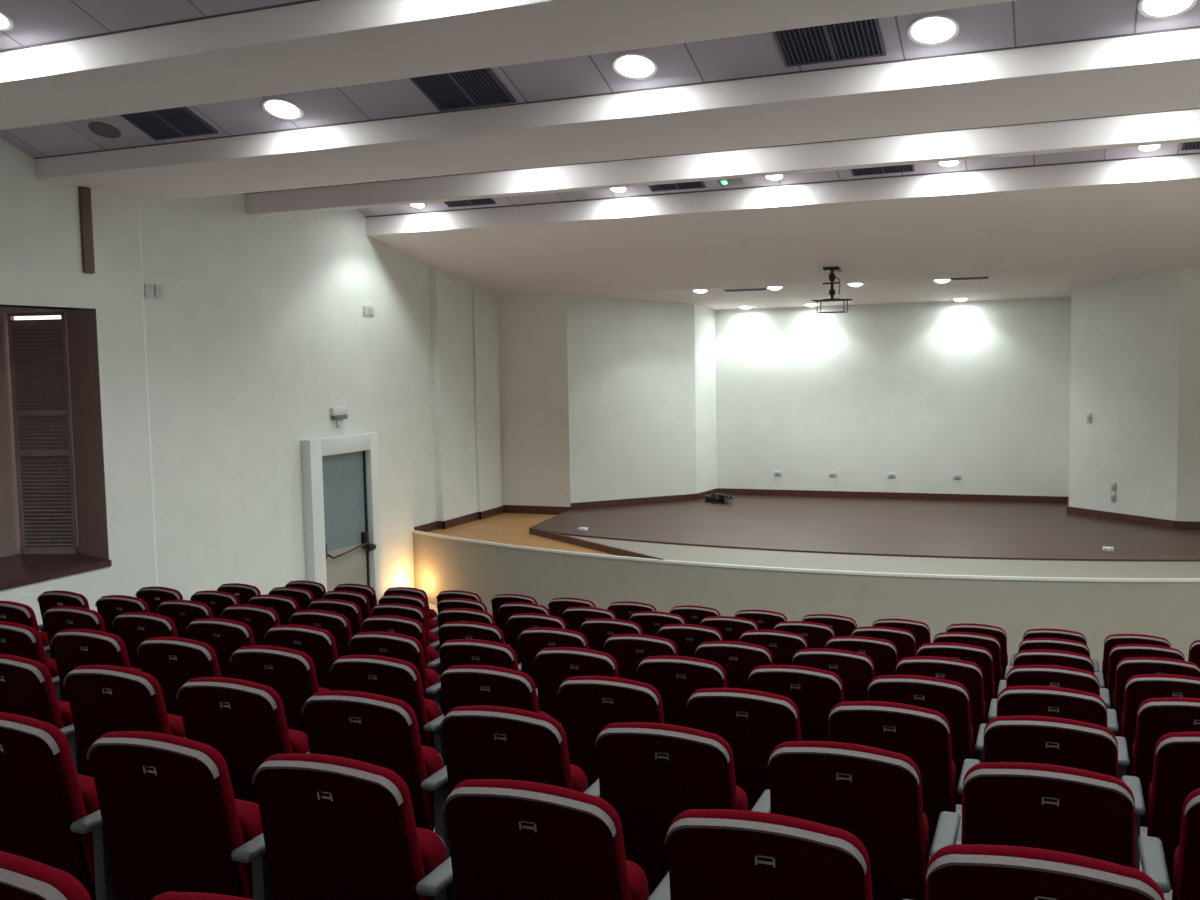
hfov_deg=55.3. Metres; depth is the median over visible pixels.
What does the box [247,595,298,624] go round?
chair
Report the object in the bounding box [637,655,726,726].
chair
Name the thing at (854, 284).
recessed light
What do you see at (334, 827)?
chair
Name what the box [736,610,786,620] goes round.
backrest
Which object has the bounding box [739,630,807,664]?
chair
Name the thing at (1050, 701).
cushion
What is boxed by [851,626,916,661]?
chair
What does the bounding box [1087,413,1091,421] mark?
light switch
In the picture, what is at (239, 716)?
chair back
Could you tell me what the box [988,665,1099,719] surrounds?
chair
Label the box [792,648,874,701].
chair
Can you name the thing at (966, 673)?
backrest
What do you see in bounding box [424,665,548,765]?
chair
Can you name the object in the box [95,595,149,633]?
chair
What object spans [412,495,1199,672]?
stage
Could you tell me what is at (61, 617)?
backrest
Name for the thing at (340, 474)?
door
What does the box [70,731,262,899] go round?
chair
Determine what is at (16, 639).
backrest
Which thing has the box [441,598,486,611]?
cushion
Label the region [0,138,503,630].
wall
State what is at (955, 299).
recessed light
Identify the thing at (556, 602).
cushion
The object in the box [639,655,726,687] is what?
backrest
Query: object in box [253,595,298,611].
cushion
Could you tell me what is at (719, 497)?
heap
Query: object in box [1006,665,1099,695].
backrest
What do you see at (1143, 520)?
baseboard
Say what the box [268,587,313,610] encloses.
chair
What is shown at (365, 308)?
wall plate
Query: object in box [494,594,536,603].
cushion
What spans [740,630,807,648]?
chair back
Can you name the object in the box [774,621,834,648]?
chair
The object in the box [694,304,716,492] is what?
wall
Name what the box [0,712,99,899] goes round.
chair
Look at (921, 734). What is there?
chair
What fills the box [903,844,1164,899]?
chair
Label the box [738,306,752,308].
recessed light
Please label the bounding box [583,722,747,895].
chair
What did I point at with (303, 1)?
trim
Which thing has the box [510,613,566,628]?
cushion
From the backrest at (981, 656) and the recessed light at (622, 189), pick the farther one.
the recessed light at (622, 189)
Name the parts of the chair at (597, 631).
edge trim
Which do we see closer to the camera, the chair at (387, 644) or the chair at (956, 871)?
the chair at (956, 871)
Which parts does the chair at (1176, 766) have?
armrest, leg, seat, edge trim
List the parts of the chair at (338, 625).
edge trim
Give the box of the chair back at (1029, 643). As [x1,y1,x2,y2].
[1019,638,1089,656]
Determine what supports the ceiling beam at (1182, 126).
attached to the ceiling at (1020, 22)
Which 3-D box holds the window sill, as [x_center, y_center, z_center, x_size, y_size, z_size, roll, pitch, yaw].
[-5.402,1.102,9.630,1.215,0.054,2.710,1,5,22]
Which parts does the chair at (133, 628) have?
edge trim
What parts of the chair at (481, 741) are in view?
armrest, leg, edge trim, seat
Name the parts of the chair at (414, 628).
edge trim, seat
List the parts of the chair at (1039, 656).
armrest, edge trim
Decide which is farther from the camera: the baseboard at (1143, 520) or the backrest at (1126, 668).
the baseboard at (1143, 520)
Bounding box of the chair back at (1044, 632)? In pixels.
[1023,628,1086,644]
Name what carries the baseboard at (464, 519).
attached to the wall at (259, 329)
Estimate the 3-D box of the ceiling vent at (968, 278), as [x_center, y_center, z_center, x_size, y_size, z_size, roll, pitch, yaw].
[4.770,-2.216,14.772,0.460,0.034,0.102,1,5,22]
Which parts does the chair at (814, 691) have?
edge trim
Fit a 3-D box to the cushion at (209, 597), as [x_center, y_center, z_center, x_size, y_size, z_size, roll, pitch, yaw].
[-3.022,1.375,9.105,0.471,0.537,0.138,1,5,22]
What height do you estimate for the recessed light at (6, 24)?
0.115 m
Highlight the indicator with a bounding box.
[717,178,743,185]
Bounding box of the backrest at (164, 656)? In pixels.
[145,637,220,676]
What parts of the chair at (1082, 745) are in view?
armrest, edge trim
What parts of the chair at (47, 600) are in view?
edge trim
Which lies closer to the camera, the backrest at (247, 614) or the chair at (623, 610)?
the backrest at (247, 614)
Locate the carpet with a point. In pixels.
(1143, 830)
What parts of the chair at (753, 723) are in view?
edge trim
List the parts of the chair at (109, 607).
edge trim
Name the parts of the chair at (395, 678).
edge trim, seat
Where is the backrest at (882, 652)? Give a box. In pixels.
[826,636,897,664]
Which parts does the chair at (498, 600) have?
edge trim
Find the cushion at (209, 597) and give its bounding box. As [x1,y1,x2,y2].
[196,590,239,604]
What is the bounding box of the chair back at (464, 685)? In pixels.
[444,665,539,713]
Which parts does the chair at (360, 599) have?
edge trim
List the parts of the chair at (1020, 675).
armrest, edge trim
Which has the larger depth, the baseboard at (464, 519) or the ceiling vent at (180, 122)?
the baseboard at (464, 519)
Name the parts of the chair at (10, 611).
edge trim, seat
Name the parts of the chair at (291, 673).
edge trim, seat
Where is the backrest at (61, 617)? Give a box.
[50,606,105,631]
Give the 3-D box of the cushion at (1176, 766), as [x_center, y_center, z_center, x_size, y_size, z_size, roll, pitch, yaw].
[2.135,1.216,3.911,0.471,0.537,0.138,1,5,22]
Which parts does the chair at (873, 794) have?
armrest, edge trim, seat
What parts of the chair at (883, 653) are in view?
edge trim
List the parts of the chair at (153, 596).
edge trim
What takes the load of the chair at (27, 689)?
on the carpet
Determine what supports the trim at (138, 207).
attached to the wall at (259, 329)
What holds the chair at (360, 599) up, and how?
on the carpet
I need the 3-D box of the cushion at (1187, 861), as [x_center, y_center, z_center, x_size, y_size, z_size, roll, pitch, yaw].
[1.776,1.139,3.015,0.471,0.537,0.138,1,5,22]
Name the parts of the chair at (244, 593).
edge trim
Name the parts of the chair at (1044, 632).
armrest, edge trim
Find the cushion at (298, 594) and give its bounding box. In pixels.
[273,587,313,601]
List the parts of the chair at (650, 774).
armrest, edge trim, seat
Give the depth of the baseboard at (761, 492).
17.56 m
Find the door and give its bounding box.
[301,433,382,602]
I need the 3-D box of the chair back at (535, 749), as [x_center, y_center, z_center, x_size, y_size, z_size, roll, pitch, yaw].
[-0.302,1.114,3.851,0.471,0.537,0.138,1,5,22]
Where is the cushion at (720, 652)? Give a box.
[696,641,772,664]
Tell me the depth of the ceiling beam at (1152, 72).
7.92 m
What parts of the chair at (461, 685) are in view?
armrest, leg, edge trim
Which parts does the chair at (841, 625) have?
edge trim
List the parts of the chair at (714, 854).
armrest, edge trim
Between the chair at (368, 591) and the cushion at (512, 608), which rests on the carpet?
the chair at (368, 591)
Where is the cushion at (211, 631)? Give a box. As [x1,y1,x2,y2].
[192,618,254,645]
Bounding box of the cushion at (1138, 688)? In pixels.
[1122,674,1199,736]
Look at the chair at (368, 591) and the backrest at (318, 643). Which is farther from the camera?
the chair at (368, 591)
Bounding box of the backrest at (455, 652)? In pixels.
[442,639,518,670]
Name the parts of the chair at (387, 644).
edge trim, seat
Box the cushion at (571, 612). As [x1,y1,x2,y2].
[565,607,615,618]
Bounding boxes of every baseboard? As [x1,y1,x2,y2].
[414,506,504,531]
[503,505,570,514]
[571,494,696,509]
[697,488,717,499]
[718,488,1067,503]
[1068,506,1175,528]
[1176,521,1199,529]
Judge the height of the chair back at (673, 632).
0.537 m
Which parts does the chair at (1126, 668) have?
armrest, edge trim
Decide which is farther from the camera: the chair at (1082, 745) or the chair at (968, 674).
the chair at (968, 674)
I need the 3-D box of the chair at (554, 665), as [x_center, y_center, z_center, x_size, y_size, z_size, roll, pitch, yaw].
[-0.103,1.471,5.960,0.548,0.969,0.352,1,5,22]
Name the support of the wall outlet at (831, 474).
attached to the wall at (925, 394)
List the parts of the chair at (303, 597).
edge trim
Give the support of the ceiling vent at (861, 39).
in the ceiling at (1020, 22)
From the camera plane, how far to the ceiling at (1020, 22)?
7.28 m
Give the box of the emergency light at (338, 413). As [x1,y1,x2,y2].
[330,407,347,427]
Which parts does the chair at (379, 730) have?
edge trim, seat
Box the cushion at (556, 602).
[552,597,595,606]
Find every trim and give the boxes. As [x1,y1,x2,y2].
[0,0,1199,217]
[137,196,157,586]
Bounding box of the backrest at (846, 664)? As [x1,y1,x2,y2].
[793,648,874,678]
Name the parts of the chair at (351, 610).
edge trim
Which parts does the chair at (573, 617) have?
edge trim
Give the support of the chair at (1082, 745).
on the carpet
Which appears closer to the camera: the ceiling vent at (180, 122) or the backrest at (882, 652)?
the backrest at (882, 652)
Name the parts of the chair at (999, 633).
edge trim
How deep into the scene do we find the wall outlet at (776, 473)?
18.23 m
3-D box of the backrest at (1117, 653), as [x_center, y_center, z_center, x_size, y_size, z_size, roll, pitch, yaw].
[3.572,1.525,7.494,0.471,0.537,0.138,1,5,22]
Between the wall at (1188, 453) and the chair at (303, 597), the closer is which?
the chair at (303, 597)
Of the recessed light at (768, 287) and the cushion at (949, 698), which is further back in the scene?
the recessed light at (768, 287)
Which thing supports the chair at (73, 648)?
on the carpet
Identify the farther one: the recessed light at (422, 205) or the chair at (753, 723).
the recessed light at (422, 205)
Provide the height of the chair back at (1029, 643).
0.537 m
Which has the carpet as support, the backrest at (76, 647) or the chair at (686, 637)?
the chair at (686, 637)
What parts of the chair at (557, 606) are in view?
edge trim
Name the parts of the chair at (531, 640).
edge trim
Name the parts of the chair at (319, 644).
edge trim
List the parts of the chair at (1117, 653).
armrest, edge trim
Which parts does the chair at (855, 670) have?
edge trim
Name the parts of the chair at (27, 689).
edge trim, seat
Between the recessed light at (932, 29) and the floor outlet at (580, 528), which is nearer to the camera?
the recessed light at (932, 29)
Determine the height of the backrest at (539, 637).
0.537 m
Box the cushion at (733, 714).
[688,688,800,740]
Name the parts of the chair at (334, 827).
armrest, leg, edge trim, seat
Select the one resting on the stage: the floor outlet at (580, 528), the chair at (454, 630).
the floor outlet at (580, 528)
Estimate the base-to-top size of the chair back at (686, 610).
0.537 m
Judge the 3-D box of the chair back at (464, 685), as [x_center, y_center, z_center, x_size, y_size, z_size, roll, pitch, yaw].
[-0.463,1.185,4.956,0.471,0.537,0.138,1,5,22]
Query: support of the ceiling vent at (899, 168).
in the ceiling at (1020, 22)
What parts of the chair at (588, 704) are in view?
edge trim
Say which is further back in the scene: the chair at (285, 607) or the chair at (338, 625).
the chair at (285, 607)
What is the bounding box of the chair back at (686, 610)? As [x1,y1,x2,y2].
[670,605,720,615]
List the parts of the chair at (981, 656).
edge trim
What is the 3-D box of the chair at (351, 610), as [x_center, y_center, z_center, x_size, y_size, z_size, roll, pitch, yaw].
[-1.982,1.595,8.796,0.548,0.969,0.352,1,5,22]
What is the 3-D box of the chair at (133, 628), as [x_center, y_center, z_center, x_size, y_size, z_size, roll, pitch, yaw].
[-2.701,1.440,7.005,0.548,0.969,0.352,1,5,22]
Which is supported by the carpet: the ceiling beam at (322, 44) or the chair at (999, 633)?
the chair at (999, 633)
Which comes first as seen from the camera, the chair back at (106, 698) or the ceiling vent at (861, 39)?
the chair back at (106, 698)
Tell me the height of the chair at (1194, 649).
0.969 m
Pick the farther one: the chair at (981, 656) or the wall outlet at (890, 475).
the wall outlet at (890, 475)
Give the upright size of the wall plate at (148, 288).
0.130 m
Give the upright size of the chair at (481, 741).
0.969 m
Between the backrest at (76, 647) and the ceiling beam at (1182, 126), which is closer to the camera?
the backrest at (76, 647)
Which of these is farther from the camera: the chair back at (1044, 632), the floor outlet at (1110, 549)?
the floor outlet at (1110, 549)
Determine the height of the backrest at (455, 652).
0.537 m
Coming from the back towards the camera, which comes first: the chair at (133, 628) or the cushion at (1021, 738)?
the chair at (133, 628)
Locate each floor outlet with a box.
[578,527,587,530]
[1103,546,1113,551]
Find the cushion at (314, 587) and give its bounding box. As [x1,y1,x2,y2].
[288,580,325,593]
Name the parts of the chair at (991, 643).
edge trim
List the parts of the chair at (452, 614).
armrest, edge trim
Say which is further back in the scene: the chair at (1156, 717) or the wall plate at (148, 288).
the wall plate at (148, 288)
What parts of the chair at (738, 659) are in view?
edge trim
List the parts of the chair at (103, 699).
armrest, leg, edge trim, seat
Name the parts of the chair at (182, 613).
edge trim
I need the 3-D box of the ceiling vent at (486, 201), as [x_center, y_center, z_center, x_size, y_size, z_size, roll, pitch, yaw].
[-1.569,-2.934,13.329,0.620,0.144,0.349,1,5,22]
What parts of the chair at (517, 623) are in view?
edge trim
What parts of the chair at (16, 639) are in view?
edge trim, seat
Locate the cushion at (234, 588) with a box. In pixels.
[221,583,260,594]
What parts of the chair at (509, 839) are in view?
armrest, leg, edge trim, seat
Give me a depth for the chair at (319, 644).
6.38 m
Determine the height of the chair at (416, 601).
0.969 m
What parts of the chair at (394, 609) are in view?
edge trim, seat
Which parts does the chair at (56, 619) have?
armrest, leg, edge trim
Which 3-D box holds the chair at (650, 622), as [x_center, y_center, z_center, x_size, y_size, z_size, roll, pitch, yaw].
[0.455,1.697,8.856,0.548,0.969,0.352,1,5,22]
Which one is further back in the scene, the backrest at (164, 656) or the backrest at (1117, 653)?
the backrest at (1117, 653)
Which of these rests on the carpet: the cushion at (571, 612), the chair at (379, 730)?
the chair at (379, 730)
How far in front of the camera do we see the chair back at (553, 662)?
5.77 m
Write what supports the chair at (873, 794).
on the carpet
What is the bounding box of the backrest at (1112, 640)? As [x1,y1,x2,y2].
[1102,634,1170,673]
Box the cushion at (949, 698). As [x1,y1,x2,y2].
[868,675,972,758]
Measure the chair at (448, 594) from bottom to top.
0.969 m
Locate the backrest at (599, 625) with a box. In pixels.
[581,618,642,633]
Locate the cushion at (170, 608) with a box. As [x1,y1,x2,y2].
[162,600,212,617]
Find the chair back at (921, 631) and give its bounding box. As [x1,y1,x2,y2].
[872,619,930,642]
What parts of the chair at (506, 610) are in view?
edge trim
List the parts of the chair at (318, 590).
edge trim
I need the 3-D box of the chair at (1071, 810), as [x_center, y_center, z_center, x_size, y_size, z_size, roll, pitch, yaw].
[1.257,1.341,3.333,0.548,0.969,0.352,1,5,22]
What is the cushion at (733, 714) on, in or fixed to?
on the chair at (753, 723)
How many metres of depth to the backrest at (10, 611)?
7.19 m
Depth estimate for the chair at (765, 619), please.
9.34 m
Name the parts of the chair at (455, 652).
armrest, leg, edge trim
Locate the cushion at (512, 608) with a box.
[499,602,549,614]
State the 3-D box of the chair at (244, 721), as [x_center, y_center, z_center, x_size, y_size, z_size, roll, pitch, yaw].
[-1.341,1.310,4.378,0.548,0.969,0.352,1,5,22]
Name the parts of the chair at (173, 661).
edge trim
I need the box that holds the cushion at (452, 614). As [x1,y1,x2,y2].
[442,608,494,625]
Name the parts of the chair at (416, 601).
edge trim, seat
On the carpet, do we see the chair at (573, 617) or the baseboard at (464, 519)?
the chair at (573, 617)
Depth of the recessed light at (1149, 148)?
10.71 m
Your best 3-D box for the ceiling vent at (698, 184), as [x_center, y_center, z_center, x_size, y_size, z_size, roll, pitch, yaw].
[0.797,-2.907,12.378,0.620,0.144,0.349,1,5,22]
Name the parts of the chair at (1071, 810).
armrest, edge trim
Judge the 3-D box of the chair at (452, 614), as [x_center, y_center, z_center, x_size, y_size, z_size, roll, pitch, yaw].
[-0.943,1.607,8.378,0.548,0.969,0.352,1,5,22]
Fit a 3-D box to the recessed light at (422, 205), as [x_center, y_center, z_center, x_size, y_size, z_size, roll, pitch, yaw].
[-2.175,-2.939,13.644,0.210,0.105,0.209,1,5,27]
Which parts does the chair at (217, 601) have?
edge trim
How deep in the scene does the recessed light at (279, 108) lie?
8.31 m
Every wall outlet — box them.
[774,471,781,475]
[829,472,836,476]
[888,473,895,477]
[953,474,960,478]
[1110,493,1115,500]
[1111,482,1115,490]
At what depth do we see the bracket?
14.60 m
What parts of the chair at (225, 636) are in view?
edge trim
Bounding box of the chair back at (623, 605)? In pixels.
[608,601,656,610]
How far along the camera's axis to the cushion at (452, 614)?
8.17 m
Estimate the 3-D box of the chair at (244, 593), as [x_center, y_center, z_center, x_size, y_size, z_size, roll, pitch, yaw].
[-3.182,1.654,10.319,0.548,0.969,0.352,1,5,22]
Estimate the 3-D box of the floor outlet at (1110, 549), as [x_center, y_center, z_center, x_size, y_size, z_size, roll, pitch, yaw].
[5.603,1.093,12.626,0.110,0.040,0.104,1,5,22]
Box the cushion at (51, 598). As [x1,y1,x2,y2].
[44,591,89,608]
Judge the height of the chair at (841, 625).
0.969 m
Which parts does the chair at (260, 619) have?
edge trim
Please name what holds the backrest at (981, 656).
on the chair at (981, 656)
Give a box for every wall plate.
[144,284,163,298]
[363,306,373,315]
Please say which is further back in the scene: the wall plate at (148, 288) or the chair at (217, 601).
the wall plate at (148, 288)
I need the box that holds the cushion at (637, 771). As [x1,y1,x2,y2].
[598,722,737,809]
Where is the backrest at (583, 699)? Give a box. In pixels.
[560,676,663,723]
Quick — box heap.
[704,493,733,503]
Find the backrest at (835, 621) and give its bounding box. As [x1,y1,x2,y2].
[803,614,856,627]
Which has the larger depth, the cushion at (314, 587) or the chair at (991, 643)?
the cushion at (314, 587)
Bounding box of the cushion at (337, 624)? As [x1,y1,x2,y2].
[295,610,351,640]
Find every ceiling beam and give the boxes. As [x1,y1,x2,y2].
[0,0,1017,129]
[35,28,1199,200]
[245,109,1199,216]
[366,154,1199,234]
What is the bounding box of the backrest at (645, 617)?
[630,611,685,623]
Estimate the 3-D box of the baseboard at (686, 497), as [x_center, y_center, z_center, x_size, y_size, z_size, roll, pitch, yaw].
[0.544,0.786,17.479,2.158,0.100,0.020,-3,5,-25]
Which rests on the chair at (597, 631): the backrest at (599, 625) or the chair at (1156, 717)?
the backrest at (599, 625)
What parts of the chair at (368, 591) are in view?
edge trim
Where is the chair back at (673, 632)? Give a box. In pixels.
[658,624,722,640]
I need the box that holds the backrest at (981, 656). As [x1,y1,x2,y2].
[917,642,994,698]
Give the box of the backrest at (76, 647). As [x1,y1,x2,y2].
[58,629,130,667]
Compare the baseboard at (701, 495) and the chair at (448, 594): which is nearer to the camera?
the chair at (448, 594)
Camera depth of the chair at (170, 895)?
1.79 m
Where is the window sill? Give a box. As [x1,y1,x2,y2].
[0,553,111,590]
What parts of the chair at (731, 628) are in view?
edge trim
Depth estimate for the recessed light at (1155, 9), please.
6.21 m
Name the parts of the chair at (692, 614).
edge trim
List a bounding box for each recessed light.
[0,11,13,30]
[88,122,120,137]
[261,98,303,119]
[409,203,425,208]
[609,187,626,192]
[611,53,657,79]
[692,289,708,292]
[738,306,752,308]
[764,175,783,180]
[766,286,783,289]
[804,303,819,306]
[847,282,864,286]
[907,14,959,45]
[933,279,950,282]
[938,161,959,167]
[952,298,968,300]
[1137,0,1197,18]
[1137,144,1161,151]
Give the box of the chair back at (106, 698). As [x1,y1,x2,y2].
[73,665,171,734]
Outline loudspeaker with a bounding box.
[78,186,94,273]
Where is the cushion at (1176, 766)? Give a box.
[1148,732,1199,836]
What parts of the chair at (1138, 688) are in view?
armrest, edge trim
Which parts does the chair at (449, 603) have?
edge trim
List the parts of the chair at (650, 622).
edge trim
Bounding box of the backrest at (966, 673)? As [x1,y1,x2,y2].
[896,656,984,723]
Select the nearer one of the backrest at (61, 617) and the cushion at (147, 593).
the backrest at (61, 617)
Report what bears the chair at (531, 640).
on the carpet
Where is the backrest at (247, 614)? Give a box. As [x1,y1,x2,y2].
[227,605,279,624]
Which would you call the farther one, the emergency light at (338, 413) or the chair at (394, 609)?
the emergency light at (338, 413)
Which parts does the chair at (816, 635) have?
edge trim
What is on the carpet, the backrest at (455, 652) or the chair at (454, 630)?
the chair at (454, 630)
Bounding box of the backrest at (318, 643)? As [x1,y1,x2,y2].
[270,625,337,661]
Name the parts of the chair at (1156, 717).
leg, armrest, seat, edge trim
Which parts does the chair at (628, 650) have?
edge trim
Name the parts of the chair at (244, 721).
edge trim, seat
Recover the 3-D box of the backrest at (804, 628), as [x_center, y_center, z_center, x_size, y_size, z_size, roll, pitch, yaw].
[1.494,1.501,8.329,0.471,0.537,0.138,1,5,22]
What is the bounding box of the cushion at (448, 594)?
[440,590,481,601]
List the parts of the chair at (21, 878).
edge trim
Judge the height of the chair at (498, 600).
0.969 m
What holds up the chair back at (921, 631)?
on the chair at (921, 630)
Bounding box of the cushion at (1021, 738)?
[983,715,1117,777]
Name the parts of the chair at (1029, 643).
armrest, edge trim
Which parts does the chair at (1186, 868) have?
armrest, seat, edge trim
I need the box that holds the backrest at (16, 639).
[0,621,49,671]
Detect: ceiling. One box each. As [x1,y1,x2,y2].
[0,0,1199,215]
[367,178,1199,309]
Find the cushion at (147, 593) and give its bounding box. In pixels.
[141,586,182,599]
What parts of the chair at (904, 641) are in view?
edge trim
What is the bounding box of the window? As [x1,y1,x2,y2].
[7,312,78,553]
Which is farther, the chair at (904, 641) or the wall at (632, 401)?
the wall at (632, 401)
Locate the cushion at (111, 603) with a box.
[101,595,149,612]
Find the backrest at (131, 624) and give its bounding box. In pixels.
[119,612,177,636]
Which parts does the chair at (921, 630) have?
edge trim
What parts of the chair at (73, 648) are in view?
armrest, leg, edge trim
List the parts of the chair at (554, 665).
edge trim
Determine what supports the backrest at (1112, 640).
on the chair at (1112, 640)
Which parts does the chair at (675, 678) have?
edge trim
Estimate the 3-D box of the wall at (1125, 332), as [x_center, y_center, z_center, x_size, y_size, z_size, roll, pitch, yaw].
[6.802,-0.662,14.774,0.200,4.000,1.673,-3,5,-25]
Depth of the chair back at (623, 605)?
9.76 m
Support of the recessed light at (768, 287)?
in the ceiling at (1046, 242)
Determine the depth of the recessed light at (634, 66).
7.29 m
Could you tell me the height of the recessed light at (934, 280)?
0.079 m
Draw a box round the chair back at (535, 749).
[447,705,573,789]
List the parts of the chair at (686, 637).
edge trim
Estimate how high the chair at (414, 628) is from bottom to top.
0.969 m
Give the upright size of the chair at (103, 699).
0.969 m
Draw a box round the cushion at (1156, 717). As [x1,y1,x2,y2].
[1133,697,1199,775]
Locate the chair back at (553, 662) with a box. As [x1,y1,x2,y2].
[536,647,618,677]
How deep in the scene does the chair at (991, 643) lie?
7.80 m
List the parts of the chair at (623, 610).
edge trim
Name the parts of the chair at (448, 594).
edge trim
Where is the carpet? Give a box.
[433,804,1171,899]
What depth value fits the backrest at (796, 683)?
5.34 m
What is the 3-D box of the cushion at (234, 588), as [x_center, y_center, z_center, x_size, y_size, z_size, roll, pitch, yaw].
[-3.182,1.446,10.210,0.471,0.537,0.138,1,5,22]
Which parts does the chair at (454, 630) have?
armrest, leg, edge trim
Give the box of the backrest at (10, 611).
[0,601,40,635]
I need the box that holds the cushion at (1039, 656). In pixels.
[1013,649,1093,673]
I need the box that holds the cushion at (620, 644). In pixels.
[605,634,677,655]
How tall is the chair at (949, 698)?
0.969 m
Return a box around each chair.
[0,601,48,653]
[0,621,58,688]
[0,654,72,739]
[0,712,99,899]
[0,851,91,899]
[37,591,89,631]
[43,606,105,658]
[51,629,141,701]
[60,665,185,776]
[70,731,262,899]
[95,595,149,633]
[112,612,177,668]
[135,586,182,613]
[137,637,220,715]
[151,891,253,899]
[156,600,212,638]
[176,677,308,804]
[186,618,254,677]
[190,590,239,618]
[217,583,260,604]
[221,605,279,644]
[229,645,330,734]
[231,753,448,899]
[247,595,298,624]
[264,625,337,690]
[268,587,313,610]
[285,580,325,599]
[289,610,351,657]
[301,690,444,830]
[307,599,362,636]
[322,590,371,621]
[330,655,441,748]
[333,584,377,609]
[348,631,439,700]
[361,615,439,669]
[370,603,438,646]
[378,594,437,630]
[384,587,437,618]
[416,779,648,899]
[421,705,587,856]
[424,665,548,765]
[426,639,518,714]
[427,621,504,676]
[428,608,505,656]
[430,598,486,637]
[432,590,481,626]
[491,594,536,627]
[497,602,549,644]
[506,613,566,663]
[518,627,588,687]
[534,647,618,723]
[548,597,595,618]
[557,676,663,787]
[562,607,615,632]
[580,618,642,651]
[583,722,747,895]
[603,634,677,680]
[607,601,656,620]
[629,611,685,636]
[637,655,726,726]
[647,809,871,899]
[657,624,722,657]
[669,605,720,624]
[686,688,802,810]
[695,641,772,688]
[700,616,758,641]
[734,610,786,629]
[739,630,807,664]
[748,665,843,740]
[751,741,928,899]
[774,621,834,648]
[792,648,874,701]
[802,614,856,636]
[825,636,897,676]
[828,701,955,853]
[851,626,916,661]
[867,675,972,804]
[872,619,930,653]
[895,656,985,759]
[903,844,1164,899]
[916,642,994,723]
[929,762,1135,868]
[933,632,1001,698]
[946,623,1007,679]
[957,715,1117,795]
[975,686,1107,762]
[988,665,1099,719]
[997,649,1093,696]
[1004,638,1089,679]
[1010,628,1086,665]
[1092,634,1170,687]
[1094,644,1184,708]
[1100,657,1199,736]
[1107,674,1199,775]
[1115,697,1199,826]
[1121,732,1199,889]
[1138,788,1199,899]
[1188,640,1199,666]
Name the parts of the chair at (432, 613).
edge trim, seat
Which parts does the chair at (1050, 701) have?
armrest, leg, edge trim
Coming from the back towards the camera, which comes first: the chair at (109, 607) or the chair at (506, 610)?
the chair at (506, 610)
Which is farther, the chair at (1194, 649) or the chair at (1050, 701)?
the chair at (1194, 649)
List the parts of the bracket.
support plate, ceiling plate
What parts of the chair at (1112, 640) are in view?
armrest, edge trim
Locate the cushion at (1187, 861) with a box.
[1175,788,1199,899]
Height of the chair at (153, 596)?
0.969 m
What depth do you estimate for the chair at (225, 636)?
6.61 m
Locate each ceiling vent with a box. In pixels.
[120,107,217,140]
[409,68,515,110]
[444,198,495,207]
[647,181,705,191]
[724,288,767,291]
[773,18,885,66]
[851,164,914,175]
[951,277,988,280]
[1180,141,1199,150]
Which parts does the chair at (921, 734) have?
edge trim, seat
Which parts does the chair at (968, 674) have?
edge trim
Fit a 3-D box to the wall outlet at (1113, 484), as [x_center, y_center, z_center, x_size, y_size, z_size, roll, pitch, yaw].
[6.678,0.474,14.904,0.020,0.110,0.075,-3,5,-24]
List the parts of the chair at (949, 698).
edge trim, seat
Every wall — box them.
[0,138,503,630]
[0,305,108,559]
[498,294,570,514]
[566,294,696,509]
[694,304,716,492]
[715,297,1070,496]
[1069,269,1180,520]
[1176,268,1199,529]
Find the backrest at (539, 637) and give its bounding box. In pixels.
[520,627,588,648]
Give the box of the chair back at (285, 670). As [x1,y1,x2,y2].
[236,645,319,692]
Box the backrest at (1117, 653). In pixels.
[1107,644,1184,689]
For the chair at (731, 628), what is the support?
on the floor
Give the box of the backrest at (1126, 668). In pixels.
[1113,657,1199,708]
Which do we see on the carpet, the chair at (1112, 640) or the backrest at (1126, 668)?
the chair at (1112, 640)
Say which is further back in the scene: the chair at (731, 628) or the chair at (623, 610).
the chair at (623, 610)
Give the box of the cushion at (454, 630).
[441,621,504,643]
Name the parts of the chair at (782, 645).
edge trim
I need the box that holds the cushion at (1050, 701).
[996,686,1107,728]
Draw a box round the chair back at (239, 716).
[186,677,292,753]
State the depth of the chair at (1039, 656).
6.72 m
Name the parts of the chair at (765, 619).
edge trim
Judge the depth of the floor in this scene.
14.80 m
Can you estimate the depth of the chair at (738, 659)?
6.46 m
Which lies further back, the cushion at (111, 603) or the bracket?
the bracket
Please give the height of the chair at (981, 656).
0.969 m
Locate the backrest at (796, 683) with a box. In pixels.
[749,665,843,701]
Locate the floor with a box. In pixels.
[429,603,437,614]
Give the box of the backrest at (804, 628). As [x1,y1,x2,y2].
[774,621,834,636]
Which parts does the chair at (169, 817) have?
armrest, leg, edge trim, seat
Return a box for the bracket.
[811,267,852,312]
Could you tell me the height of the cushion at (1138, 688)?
0.537 m
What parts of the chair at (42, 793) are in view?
edge trim, seat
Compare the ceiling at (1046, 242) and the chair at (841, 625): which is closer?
the chair at (841, 625)
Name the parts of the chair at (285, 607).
edge trim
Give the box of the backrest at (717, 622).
[700,616,758,629]

